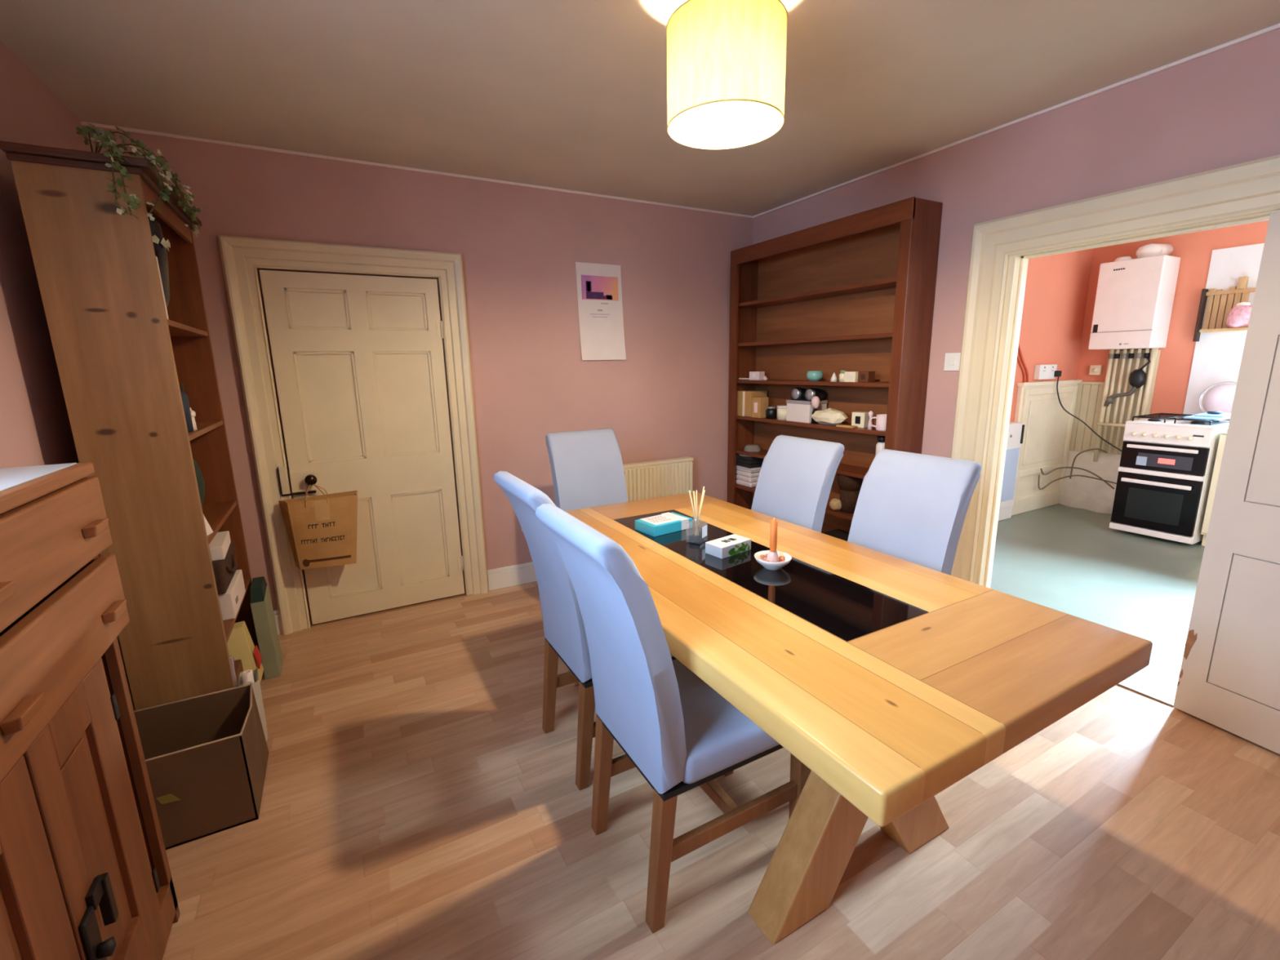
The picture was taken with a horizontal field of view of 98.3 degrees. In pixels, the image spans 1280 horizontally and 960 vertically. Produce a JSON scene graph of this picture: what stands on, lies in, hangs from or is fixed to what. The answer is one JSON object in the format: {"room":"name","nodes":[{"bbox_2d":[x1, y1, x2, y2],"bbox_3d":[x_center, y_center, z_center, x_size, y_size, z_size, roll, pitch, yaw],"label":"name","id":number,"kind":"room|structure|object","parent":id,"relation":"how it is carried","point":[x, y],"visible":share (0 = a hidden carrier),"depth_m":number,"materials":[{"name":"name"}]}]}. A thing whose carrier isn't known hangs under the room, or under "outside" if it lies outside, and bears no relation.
{"room":"dining room","nodes":[
{"label":"dining room","id":0,"kind":"room"},
{"bbox_2d":[0,40,135,711],"bbox_3d":[-1.319,0.092,0.554,0.150,2.545,4.895,-7,13,-28],"label":"wall","id":1,"kind":"structure","parent":0,"point":[35,428],"depth_m":1.80,"materials":[{"name":"paint"}]},
{"bbox_2d":[81,124,753,626],"bbox_3d":[-0.828,-0.556,3.638,4.053,2.545,0.150,-7,13,-28],"label":"wall","id":2,"kind":"structure","parent":0,"point":[520,247],"depth_m":3.54,"materials":[{"name":"paint"}]},
{"bbox_2d":[217,235,488,635],"bbox_3d":[-1.535,-0.227,3.189,1.158,2.110,0.050,-7,13,-28],"label":"trim","id":3,"kind":"structure","parent":2,"relation":"attached to","point":[241,256],"depth_m":3.03,"materials":[{"name":"beige paint"}]},
{"bbox_2d":[259,270,464,624],"bbox_3d":[-1.552,-0.159,3.194,0.921,1.951,0.116,-7,13,-28],"label":"door","id":4,"kind":"structure","parent":2,"relation":"in","point":[358,360],"depth_m":3.21,"materials":[{"name":"beige paint"}]},
{"bbox_2d":[278,484,357,569],"bbox_3d":[-1.746,0.251,3.046,0.382,0.460,0.134,-7,13,-28],"label":"paper bag","id":5,"kind":"object","parent":4,"relation":"hanging from","point":[322,530],"visible":1,"depth_m":3.01,"materials":[{"name":"brown paper"}]},
{"bbox_2d":[273,561,537,634],"bbox_3d":[-0.747,0.634,3.818,3.793,0.140,0.020,-7,13,-28],"label":"baseboard","id":6,"kind":"structure","parent":2,"relation":"attached to","point":[523,573],"depth_m":3.73,"materials":[{"name":"white paint"}]},
{"bbox_2d":[575,262,626,359],"bbox_3d":[-0.259,-1.132,3.744,0.347,0.626,0.021,-7,13,-28],"label":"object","id":7,"kind":"object","parent":2,"relation":"attached to","point":[599,290],"visible":1,"depth_m":3.74,"materials":[{"name":"white paper"}]},
{"bbox_2d":[581,275,618,301],"bbox_3d":[-0.267,-1.288,3.716,0.270,0.154,0.002,-7,13,-28],"label":"picture","id":8,"kind":"object","parent":7,"relation":"attached to","point":[593,287],"depth_m":3.71},
{"bbox_2d":[622,456,693,502],"bbox_3d":[-0.043,0.251,4.081,0.990,0.757,0.113,-7,13,-28],"label":"radiator","id":9,"kind":"object","parent":2,"relation":"attached to","point":[644,480],"visible":0.32,"depth_m":4.08,"materials":[{"name":"metal"}]},
{"bbox_2d":[622,456,693,468],"bbox_3d":[-0.045,-0.107,3.998,0.990,0.022,0.078,-7,13,-28],"label":"grille","id":10,"kind":"object","parent":9,"relation":"attached to","point":[672,462],"depth_m":4.07,"materials":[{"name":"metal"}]},
{"bbox_2d":[0,0,1279,216],"bbox_3d":[0.317,-1.432,1.290,4.053,0.080,5.095,-7,13,-28],"label":"ceiling","id":11,"kind":"structure","parent":0,"point":[569,95],"depth_m":2.11,"materials":[{"name":"paint"}]},
{"bbox_2d":[666,0,787,149],"bbox_3d":[0.256,-1.268,1.654,0.355,0.387,0.355,-7,13,-28],"label":"pendant lamp","id":12,"kind":"object","parent":11,"relation":"hanging from","point":[726,59],"visible":1,"depth_m":1.54,"materials":[{"name":"yellow fabric"}]},
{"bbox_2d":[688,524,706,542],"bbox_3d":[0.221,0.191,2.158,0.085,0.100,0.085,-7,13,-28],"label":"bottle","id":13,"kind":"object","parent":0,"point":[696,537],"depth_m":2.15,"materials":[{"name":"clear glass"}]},
{"bbox_2d":[162,503,1279,959],"bbox_3d":[1.906,0.938,2.648,7.570,0.080,5.095,-7,13,-28],"label":"floor","id":14,"kind":"structure","parent":0,"point":[418,803],"depth_m":1.75,"materials":[{"name":"laminate"}]},
{"bbox_2d":[0,462,179,959],"bbox_3d":[-1.091,0.690,0.817,0.354,1.258,1.209,-7,13,-28],"label":"sideboard","id":15,"kind":"object","parent":14,"relation":"on","point":[85,872],"visible":1,"depth_m":1.06,"materials":[{"name":"orange wood"}]},
{"bbox_2d":[0,140,263,710],"bbox_3d":[-1.849,-0.016,2.208,0.329,2.106,0.834,-7,13,-28],"label":"bookshelf","id":16,"kind":"object","parent":14,"relation":"on","point":[122,364],"visible":0.76,"depth_m":1.85,"materials":[{"name":"brown wood"}]},
{"bbox_2d":[75,123,200,235],"bbox_3d":[-1.685,-0.995,1.842,0.282,0.326,0.495,-7,13,-28],"label":"trailing ivy","id":17,"kind":"object","parent":16,"relation":"on","point":[153,159],"visible":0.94,"depth_m":1.74,"materials":[{"name":"green plant"}]},
{"bbox_2d":[148,214,170,308],"bbox_3d":[-1.776,-0.745,1.952,0.213,0.370,0.200,-7,13,-28],"label":"vase","id":18,"kind":"object","parent":16,"relation":"on","point":[160,245],"visible":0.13,"depth_m":1.96,"materials":[{"name":"black"}]},
{"bbox_2d":[155,255,168,319],"bbox_3d":[-1.694,-0.637,1.831,0.178,0.205,0.027,-7,13,-28],"label":"book","id":19,"kind":"object","parent":16,"relation":"on","point":[157,260],"visible":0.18,"depth_m":1.87,"materials":[{"name":"white paper"}]},
{"bbox_2d":[178,383,193,432],"bbox_3d":[-1.691,-0.262,2.025,0.072,0.175,0.071,-7,13,-28],"label":"book","id":20,"kind":"object","parent":16,"relation":"on","point":[184,397],"visible":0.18,"depth_m":2.02,"materials":[{"name":"black paper"}]},
{"bbox_2d":[190,407,197,431],"bbox_3d":[-1.693,-0.232,2.089,0.027,0.091,0.077,-7,13,-28],"label":"figurine","id":21,"kind":"object","parent":16,"relation":"on","point":[193,412],"visible":0.48,"depth_m":2.09,"materials":[{"name":"beige ceramic"}]},
{"bbox_2d":[192,458,204,506],"bbox_3d":[-1.841,0.024,2.160,0.227,0.334,0.336,-7,13,-28],"label":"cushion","id":22,"kind":"object","parent":16,"relation":"on","point":[201,483],"visible":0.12,"depth_m":2.18,"materials":[{"name":"green fabric"}]},
{"bbox_2d":[203,514,213,535],"bbox_3d":[-1.618,0.161,2.035,0.025,0.100,0.124,-5,12,-17],"label":"picture card","id":23,"kind":"object","parent":16,"relation":"on","point":[208,529],"visible":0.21,"depth_m":2.07,"materials":[{"name":"white paper"}]},
{"bbox_2d":[217,569,245,620],"bbox_3d":[-1.836,0.499,2.325,0.254,0.110,0.320,-7,13,-28],"label":"storage box","id":24,"kind":"object","parent":16,"relation":"on","point":[230,602],"visible":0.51,"depth_m":2.27,"materials":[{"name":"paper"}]},
{"bbox_2d":[212,542,237,595],"bbox_3d":[-1.833,0.378,2.291,0.256,0.130,0.340,-7,13,-28],"label":"storage basket","id":25,"kind":"object","parent":24,"relation":"on","point":[224,570],"visible":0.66,"depth_m":2.24,"materials":[{"name":"wicker"}]},
{"bbox_2d":[208,530,231,561],"bbox_3d":[-1.824,0.283,2.289,0.190,0.054,0.270,-8,14,-31],"label":"pack","id":26,"kind":"object","parent":25,"relation":"on","point":[219,546],"visible":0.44,"depth_m":2.25},
{"bbox_2d":[229,656,237,687],"bbox_3d":[-1.659,0.836,2.111,0.208,0.290,0.012,-7,13,-28],"label":"magazine","id":27,"kind":"object","parent":16,"relation":"on","point":[230,658],"visible":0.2,"depth_m":2.14,"materials":[{"name":"paper"}]},
{"bbox_2d":[229,655,243,686],"bbox_3d":[-1.754,0.851,2.231,0.230,0.215,0.240,-7,13,-28],"label":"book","id":28,"kind":"object","parent":16,"relation":"on","point":[237,664],"visible":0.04,"depth_m":2.31,"materials":[{"name":"brown paper"}]},
{"bbox_2d":[226,621,263,682],"bbox_3d":[-1.786,0.781,2.461,0.146,0.260,0.167,-7,13,-28],"label":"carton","id":29,"kind":"object","parent":16,"relation":"on","point":[241,646],"visible":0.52,"depth_m":2.45,"materials":[{"name":"yellow cardboard"}]},
{"bbox_2d":[133,683,268,849],"bbox_3d":[-1.534,0.960,1.870,0.412,0.320,0.374,-7,13,-28],"label":"cardboard box","id":30,"kind":"object","parent":14,"relation":"on","point":[206,755],"visible":0.73,"depth_m":1.79,"materials":[{"name":"brown cardboard"}]},
{"bbox_2d":[237,668,267,741],"bbox_3d":[-1.529,0.905,2.193,0.067,0.297,0.122,-7,13,-28],"label":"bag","id":31,"kind":"object","parent":14,"relation":"on","point":[256,685],"visible":0.44,"depth_m":2.18,"materials":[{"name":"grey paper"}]},
{"bbox_2d":[240,669,254,683],"bbox_3d":[-1.524,0.808,2.159,0.036,0.130,0.036,-7,13,-28],"label":"paper roll","id":32,"kind":"object","parent":31,"relation":"in","point":[246,675],"visible":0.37,"depth_m":2.14,"materials":[{"name":"white paper"}]},
{"bbox_2d":[249,576,283,679],"bbox_3d":[-1.823,0.717,2.701,0.070,0.470,0.180,-7,13,-28],"label":"box","id":33,"kind":"object","parent":14,"relation":"on","point":[268,644],"visible":1,"depth_m":2.64,"materials":[{"name":"cardboard"}]},
{"bbox_2d":[493,471,675,790],"bbox_3d":[-0.124,0.495,2.093,0.690,1.087,0.428,-7,13,-28],"label":"dining chair","id":34,"kind":"object","parent":14,"relation":"on","point":[564,630],"visible":0.47,"depth_m":1.92,"materials":[{"name":"blue fabric"}]},
{"bbox_2d":[545,428,627,511],"bbox_3d":[-0.183,0.299,3.045,0.428,1.087,0.690,-7,13,-28],"label":"dining chair","id":35,"kind":"object","parent":14,"relation":"on","point":[587,468],"visible":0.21,"depth_m":3.14,"materials":[{"name":"blue fabric"}]},
{"bbox_2d":[535,503,810,933],"bbox_3d":[0.120,0.592,1.603,0.690,1.087,0.428,-7,13,-28],"label":"dining chair","id":36,"kind":"object","parent":14,"relation":"on","point":[680,734],"visible":0.81,"depth_m":1.44,"materials":[{"name":"blue fabric"}]},
{"bbox_2d":[751,435,844,533],"bbox_3d":[0.549,0.368,2.644,0.690,1.087,0.428,-7,13,-28],"label":"dining chair","id":37,"kind":"object","parent":14,"relation":"on","point":[797,475],"visible":0.23,"depth_m":2.62,"materials":[{"name":"blue fabric"}]},
{"bbox_2d":[727,196,942,533],"bbox_3d":[1.163,-0.478,3.759,0.245,2.270,1.504,-7,13,-28],"label":"bookcase","id":38,"kind":"object","parent":14,"relation":"on","point":[855,292],"visible":0.59,"depth_m":3.56,"materials":[{"name":"brown wood"}]},
{"bbox_2d":[736,469,759,487],"bbox_3d":[0.888,-0.022,4.399,0.185,0.117,0.185,-7,13,-28],"label":"stack","id":39,"kind":"object","parent":38,"relation":"on","point":[744,478],"visible":0.6,"depth_m":4.32,"materials":[{"name":"white paper"}]},
{"bbox_2d":[736,466,760,472],"bbox_3d":[0.883,-0.087,4.380,0.162,0.018,0.185,-7,13,-28],"label":"book","id":40,"kind":"object","parent":39,"relation":"on","point":[738,468],"visible":0.32,"depth_m":4.30,"materials":[{"name":"white paper"}]},
{"bbox_2d":[736,465,761,471],"bbox_3d":[0.882,-0.106,4.376,0.162,0.018,0.185,-7,13,-28],"label":"book","id":41,"kind":"object","parent":40,"relation":"on","point":[737,466],"visible":0.32,"depth_m":4.30,"materials":[{"name":"white paper"}]},
{"bbox_2d":[736,453,763,468],"bbox_3d":[0.883,-0.156,4.364,0.207,0.084,0.207,-7,13,-28],"label":"folded clothes","id":42,"kind":"object","parent":41,"relation":"on","point":[744,461],"visible":0.67,"depth_m":4.28,"materials":[{"name":"black fabric"}]},
{"bbox_2d":[739,444,760,457],"bbox_3d":[0.882,-0.237,4.347,0.204,0.080,0.204,-7,13,-28],"label":"felt hat","id":43,"kind":"object","parent":42,"relation":"on","point":[749,447],"visible":0.49,"depth_m":4.30,"materials":[{"name":"black fabric"}]},
{"bbox_2d":[737,390,767,417],"bbox_3d":[0.865,-0.594,4.289,0.162,0.190,0.167,-7,13,-28],"label":"box","id":44,"kind":"object","parent":38,"relation":"on","point":[744,397],"visible":0.76,"depth_m":4.23,"materials":[{"name":"cardboard"}]},
{"bbox_2d":[749,371,764,380],"bbox_3d":[0.875,-0.780,4.143,0.062,0.062,0.100,-9,14,-34],"label":"gift box","id":45,"kind":"object","parent":38,"relation":"on","point":[753,375],"visible":0.92,"depth_m":4.11,"materials":[{"name":"pink cardboard"}]},
{"bbox_2d":[751,396,768,417],"bbox_3d":[0.897,-0.543,4.138,0.082,0.150,0.095,-7,13,-28],"label":"parcel","id":46,"kind":"object","parent":38,"relation":"on","point":[759,404],"visible":0.9,"depth_m":4.10,"materials":[{"name":"cardboard"}]},
{"bbox_2d":[765,406,777,418],"bbox_3d":[0.962,-0.494,4.051,0.084,0.086,0.084,-7,13,-28],"label":"jar","id":47,"kind":"object","parent":38,"relation":"on","point":[771,412],"visible":0.98,"depth_m":4.02,"materials":[{"name":"black glass"}]},
{"bbox_2d":[777,404,786,420],"bbox_3d":[1.026,-0.481,3.955,0.096,0.098,0.096,-7,13,-28],"label":"tin","id":48,"kind":"object","parent":38,"relation":"on","point":[782,409],"visible":0.79,"depth_m":3.92,"materials":[{"name":"beige metal"}]},
{"bbox_2d":[786,399,827,422],"bbox_3d":[1.142,-0.476,3.803,0.166,0.145,0.221,-7,13,-28],"label":"file box","id":49,"kind":"object","parent":38,"relation":"on","point":[797,411],"visible":0.76,"depth_m":3.74,"materials":[{"name":"white cardboard"}]},
{"bbox_2d":[790,386,826,400],"bbox_3d":[1.147,-0.581,3.765,0.124,0.100,0.230,-7,13,-28],"label":"binoculars","id":50,"kind":"object","parent":49,"relation":"on","point":[797,393],"visible":0.95,"depth_m":3.71,"materials":[{"name":"black plastic"}]},
{"bbox_2d":[806,370,823,381],"bbox_3d":[1.152,-0.685,3.649,0.108,0.066,0.108,-7,13,-28],"label":"bowl","id":51,"kind":"object","parent":38,"relation":"on","point":[812,375],"visible":0.95,"depth_m":3.61,"materials":[{"name":"teal ceramic"}]},
{"bbox_2d":[811,395,819,423],"bbox_3d":[1.155,-0.462,3.647,0.049,0.180,0.055,-7,13,-28],"label":"ornament","id":52,"kind":"object","parent":38,"relation":"on","point":[815,400],"visible":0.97,"depth_m":3.63,"materials":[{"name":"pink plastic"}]},
{"bbox_2d":[811,408,848,425],"bbox_3d":[1.217,-0.409,3.559,0.112,0.108,0.257,-7,13,-28],"label":"crumpled paper","id":53,"kind":"object","parent":38,"relation":"on","point":[831,416],"visible":1,"depth_m":3.52,"materials":[{"name":"beige paper"}]},
{"bbox_2d":[822,528,848,541],"bbox_3d":[1.332,0.410,3.622,0.162,0.100,0.240,-7,13,-28],"label":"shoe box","id":54,"kind":"object","parent":38,"relation":"on","point":[842,535],"visible":0.21,"depth_m":3.64,"materials":[{"name":"black cardboard"}]},
{"bbox_2d":[829,497,841,510],"bbox_3d":[1.269,0.158,3.583,0.080,0.079,0.088,-7,13,-28],"label":"ball","id":55,"kind":"object","parent":38,"relation":"on","point":[835,504],"visible":0.98,"depth_m":3.55,"materials":[{"name":"beige"}]},
{"bbox_2d":[836,473,863,513],"bbox_3d":[1.349,0.073,3.541,0.180,0.262,0.179,-7,13,-28],"label":"wicker basket","id":56,"kind":"object","parent":38,"relation":"on","point":[850,487],"visible":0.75,"depth_m":3.49,"materials":[{"name":"brown wicker"}]},
{"bbox_2d":[844,371,858,382],"bbox_3d":[1.302,-0.631,3.383,0.062,0.062,0.082,-7,13,-28],"label":"box","id":57,"kind":"object","parent":38,"relation":"on","point":[850,376],"visible":0.77,"depth_m":3.36,"materials":[{"name":"white paper"}]},
{"bbox_2d":[851,411,869,427],"bbox_3d":[1.357,-0.371,3.407,0.062,0.092,0.085,-10,15,-36],"label":"cube","id":58,"kind":"object","parent":38,"relation":"on","point":[859,419],"visible":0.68,"depth_m":3.38,"materials":[{"name":"white plastic"}]},
{"bbox_2d":[857,371,875,382],"bbox_3d":[1.354,-0.618,3.310,0.062,0.064,0.074,-7,13,-28],"label":"box","id":59,"kind":"object","parent":38,"relation":"on","point":[863,376],"visible":0.94,"depth_m":3.28,"materials":[{"name":"wood"}]},
{"bbox_2d":[869,413,886,431],"bbox_3d":[1.405,-0.334,3.223,0.097,0.092,0.094,-7,13,-28],"label":"mug","id":60,"kind":"object","parent":38,"relation":"on","point":[881,419],"visible":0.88,"depth_m":3.20,"materials":[{"name":"white ceramic"}]},
{"bbox_2d":[875,435,884,456],"bbox_3d":[1.426,-0.142,3.269,0.068,0.240,0.068,-7,13,-28],"label":"shampoo bottle","id":61,"kind":"object","parent":38,"relation":"on","point":[880,446],"visible":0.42,"depth_m":3.23,"materials":[{"name":"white plastic"}]},
{"bbox_2d":[521,491,1152,944],"bbox_3d":[0.356,0.659,2.036,0.985,0.772,1.960,-7,13,-28],"label":"dining table","id":62,"kind":"object","parent":14,"relation":"on","point":[894,681],"visible":0.77,"depth_m":1.39,"materials":[{"name":"brown wood"}]},
{"bbox_2d":[635,511,692,537],"bbox_3d":[0.101,0.184,2.338,0.205,0.044,0.137,-9,14,-35],"label":"gift box","id":63,"kind":"object","parent":62,"relation":"on","point":[664,523],"visible":1,"depth_m":2.30,"materials":[{"name":"teal cardboard"}]},
{"bbox_2d":[688,486,706,542],"bbox_3d":[0.222,0.135,2.147,0.068,0.216,0.069,6,14,32],"label":"reed diffuser","id":64,"kind":"object","parent":62,"relation":"on","point":[696,537],"visible":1,"depth_m":2.14,"materials":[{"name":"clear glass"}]},
{"bbox_2d":[705,533,751,559],"bbox_3d":[0.326,0.243,2.040,0.155,0.043,0.086,-10,15,-37],"label":"tissue box","id":65,"kind":"object","parent":62,"relation":"on","point":[722,548],"visible":1,"depth_m":2.01,"materials":[{"name":"white cardboard"}]},
{"bbox_2d":[728,542,749,555],"bbox_3d":[0.361,0.249,2.013,0.116,0.038,0.001,-10,15,-37],"label":"print","id":66,"kind":"object","parent":65,"relation":"attached to","point":[734,548],"depth_m":2.01,"materials":[{"name":"green paper"}]},
{"bbox_2d":[754,550,791,570],"bbox_3d":[0.449,0.268,1.870,0.124,0.058,0.124,-7,13,-28],"label":"dish","id":67,"kind":"object","parent":62,"relation":"on","point":[772,561],"visible":1,"depth_m":1.85,"materials":[{"name":"white ceramic"}]},
{"bbox_2d":[769,518,777,551],"bbox_3d":[0.447,0.187,1.853,0.024,0.123,0.023,-7,13,-28],"label":"candle","id":68,"kind":"object","parent":67,"relation":"on","point":[773,529],"visible":0.98,"depth_m":1.84,"materials":[{"name":"orange wax"}]},
{"bbox_2d":[847,448,982,575],"bbox_3d":[0.852,0.470,2.124,0.690,1.087,0.428,-7,13,-28],"label":"dining chair","id":69,"kind":"object","parent":14,"relation":"on","point":[910,507],"visible":0.32,"depth_m":2.11,"materials":[{"name":"blue fabric"}]},
{"bbox_2d":[998,422,1024,520],"bbox_3d":[3.132,-0.048,4.919,0.675,0.885,0.119,-7,13,-28],"label":"base cabinet","id":70,"kind":"object","parent":14,"relation":"on","point":[1015,433],"visible":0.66,"depth_m":4.96,"materials":[{"name":"white paint"}]},
{"bbox_2d":[1109,413,1229,544],"bbox_3d":[4.338,-0.039,4.506,0.634,0.949,0.524,-7,13,-28],"label":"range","id":71,"kind":"object","parent":14,"relation":"on","point":[1166,468],"visible":0.9,"depth_m":4.33,"materials":[{"name":"white metal"}]},
{"bbox_2d":[1053,370,1121,451],"bbox_3d":[4.168,-0.593,5.035,0.722,0.795,0.082,7,14,36],"label":"power cable","id":72,"kind":"object","parent":71,"relation":"attached to","point":[1057,373],"visible":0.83,"depth_m":5.13,"materials":[{"name":"black plastic"}]},
{"bbox_2d":[1125,417,1229,428],"bbox_3d":[4.345,-0.461,4.427,0.600,0.017,0.524,-7,13,-28],"label":"cooktop","id":73,"kind":"object","parent":71,"relation":"in","point":[1143,423],"depth_m":4.32,"materials":[{"name":"white metal"}]},
{"bbox_2d":[1183,410,1231,420],"bbox_3d":[4.431,-0.508,4.286,0.420,0.053,0.200,-7,13,-28],"label":"baking tray","id":74,"kind":"object","parent":71,"relation":"on","point":[1213,415],"visible":0.89,"depth_m":4.22,"materials":[{"name":"blue metal"}]},
{"bbox_2d":[1199,381,1236,420],"bbox_3d":[4.728,-0.634,4.463,0.125,0.320,0.308,-7,13,-28],"label":"dish rack","id":75,"kind":"object","parent":71,"relation":"on","point":[1211,386],"visible":0.41,"depth_m":4.55,"materials":[{"name":"metal"}]},
{"bbox_2d":[1204,384,1236,413],"bbox_3d":[4.757,-0.634,4.479,0.024,0.276,0.276,-7,13,-28],"label":"plate","id":76,"kind":"object","parent":75,"relation":"on","point":[1220,398],"visible":0.66,"depth_m":4.51,"materials":[{"name":"white ceramic"}]},
{"bbox_2d":[1200,433,1226,546],"bbox_3d":[4.828,0.132,3.904,0.750,0.880,1.005,-7,13,-28],"label":"base unit","id":77,"kind":"object","parent":14,"relation":"on","point":[1223,437],"visible":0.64,"depth_m":4.15,"materials":[{"name":"beige paint"}]},
{"bbox_2d":[1217,426,1228,434],"bbox_3d":[4.829,-0.317,3.809,0.746,0.038,1.032,-7,13,-28],"label":"countertop","id":78,"kind":"structure","parent":77,"relation":"on","point":[1221,430],"depth_m":4.06,"materials":[{"name":"white paint"}]},
{"bbox_2d":[752,28,1279,457],"bbox_3d":[2.080,-0.367,2.461,0.110,2.545,4.745,-7,13,-28],"label":"wall","id":79,"kind":"structure","parent":0,"point":[1220,108],"depth_m":2.45,"materials":[{"name":"paint"}]},
{"bbox_2d":[80,22,1279,217],"bbox_3d":[0.348,-1.384,1.288,3.793,0.014,4.745,-7,13,-28],"label":"trim","id":80,"kind":"structure","parent":79,"relation":"attached to","point":[1277,26],"depth_m":2.76,"materials":[{"name":"paint"}]},
{"bbox_2d":[943,352,960,370],"bbox_3d":[1.690,-0.638,2.989,0.015,0.095,0.096,-7,13,-28],"label":"light switch","id":81,"kind":"object","parent":79,"relation":"attached to","point":[952,360],"visible":0.78,"depth_m":2.99,"materials":[{"name":"white paint"}]},
{"bbox_2d":[951,154,1279,582],"bbox_3d":[2.011,-0.149,2.472,0.050,2.115,1.253,-7,13,-28],"label":"trim","id":82,"kind":"structure","parent":79,"relation":"attached to","point":[1251,187],"depth_m":2.56,"materials":[{"name":"beige paint"}]},
{"bbox_2d":[973,209,1279,588],"bbox_3d":[2.083,-0.087,2.524,0.116,1.970,0.913,-7,13,-28],"label":"trim","id":83,"kind":"structure","parent":79,"relation":"attached to","point":[1018,264],"depth_m":2.79,"materials":[{"name":"beige paint"}]},
{"bbox_2d":[1116,680,1174,706],"bbox_3d":[2.067,0.878,2.705,0.057,0.007,0.843,-7,13,-28],"label":"trim","id":84,"kind":"structure","parent":79,"relation":"attached to","point":[1165,700],"depth_m":2.42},
{"bbox_2d":[1173,210,1279,754],"bbox_3d":[2.377,0.084,1.739,0.038,1.915,0.840,-6,13,-21],"label":"door","id":85,"kind":"structure","parent":79,"relation":"in","point":[1228,680],"depth_m":2.06,"materials":[{"name":"grey paint"}]},
{"bbox_2d":[1009,248,1093,422],"bbox_3d":[2.787,-0.850,4.727,3.367,2.545,0.150,-7,13,-28],"label":"wall","id":86,"kind":"structure","parent":0,"point":[1056,291],"depth_m":5.07,"materials":[{"name":"orange paint"}]},
{"bbox_2d":[1017,343,1029,382],"bbox_3d":[3.372,-1.014,4.922,0.371,0.566,0.018,-7,13,-28],"label":"conduit","id":87,"kind":"object","parent":86,"relation":"attached to","point":[1019,347],"visible":0.61,"depth_m":4.94,"materials":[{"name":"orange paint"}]},
{"bbox_2d":[1033,364,1057,379],"bbox_3d":[3.702,-0.994,5.093,0.378,0.133,0.054,-7,13,-28],"label":"power socket","id":88,"kind":"object","parent":86,"relation":"attached to","point":[1041,371],"visible":1,"depth_m":5.07,"materials":[{"name":"white paint"}]},
{"bbox_2d":[1011,379,1082,515],"bbox_3d":[3.869,-0.323,5.316,1.040,1.235,0.060,-7,13,-28],"label":"trim","id":89,"kind":"structure","parent":86,"relation":"attached to","point":[1047,432],"depth_m":5.28,"materials":[{"name":"beige paint"}]},
{"bbox_2d":[1037,448,1116,489],"bbox_3d":[4.140,-0.100,5.229,0.665,0.394,0.246,4,13,23],"label":"cable tangle","id":90,"kind":"object","parent":86,"relation":"attached to","point":[1075,457],"visible":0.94,"depth_m":5.24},
{"bbox_2d":[1075,220,1268,417],"bbox_3d":[5.241,-0.731,3.926,0.150,2.545,3.935,-7,13,-28],"label":"wall","id":91,"kind":"structure","parent":0,"point":[1194,250],"depth_m":4.76,"materials":[{"name":"orange paint"}]},
{"bbox_2d":[1058,450,1120,514],"bbox_3d":[4.405,0.016,5.295,0.197,0.560,0.723,-7,13,-28],"label":"trim","id":92,"kind":"structure","parent":91,"relation":"attached to","point":[1090,494],"depth_m":5.35,"materials":[{"name":"beige paint"}]},
{"bbox_2d":[1088,364,1102,374],"bbox_3d":[4.355,-1.051,5.292,0.045,0.092,0.090,-7,13,-28],"label":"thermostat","id":93,"kind":"object","parent":91,"relation":"attached to","point":[1094,369],"visible":1,"depth_m":5.28,"materials":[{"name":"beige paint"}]},
{"bbox_2d":[1069,349,1160,454],"bbox_3d":[4.436,-0.683,5.241,0.035,1.050,0.615,-7,13,-28],"label":"trim","id":94,"kind":"structure","parent":91,"relation":"attached to","point":[1089,394],"depth_m":5.30,"materials":[{"name":"beige paint"}]},
{"bbox_2d":[1093,347,1159,462],"bbox_3d":[4.437,-0.664,5.084,0.144,1.055,0.360,-10,15,-36],"label":"pipes","id":95,"kind":"object","parent":91,"relation":"attached to","point":[1136,379],"visible":0.93,"depth_m":5.08,"materials":[{"name":"white metal"}]},
{"bbox_2d":[1088,243,1180,349],"bbox_3d":[4.351,-1.603,4.876,0.334,0.871,0.450,-7,13,-28],"label":"boiler","id":96,"kind":"object","parent":91,"relation":"attached to","point":[1134,300],"visible":1,"depth_m":4.75,"materials":[{"name":"white metal"}]},
{"bbox_2d":[1182,243,1264,417],"bbox_3d":[4.806,-1.169,4.457,0.012,1.365,0.475,-7,13,-28],"label":"window","id":97,"kind":"structure","parent":91,"relation":"attached to","point":[1217,356],"depth_m":4.52,"materials":[{"name":"white glass"}]},
{"bbox_2d":[1192,276,1255,341],"bbox_3d":[4.736,-1.351,4.353,0.168,0.485,0.525,-7,13,-28],"label":"utensil rack","id":98,"kind":"object","parent":91,"relation":"attached to","point":[1220,296],"visible":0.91,"depth_m":4.50,"materials":[{"name":"beige wood"}]},
{"bbox_2d":[1199,327,1248,332],"bbox_3d":[4.753,-1.188,4.360,0.168,0.022,0.465,-7,13,-28],"label":"shelf","id":99,"kind":"object","parent":98,"relation":"attached to","point":[1204,329],"depth_m":4.43,"materials":[{"name":"beige wood"}]},
{"bbox_2d":[1226,302,1252,328],"bbox_3d":[4.721,-1.296,4.347,0.156,0.198,0.155,-7,13,-28],"label":"jar","id":100,"kind":"object","parent":98,"relation":"on","point":[1238,316],"visible":0.89,"depth_m":4.31,"materials":[{"name":"pink ceramic"}]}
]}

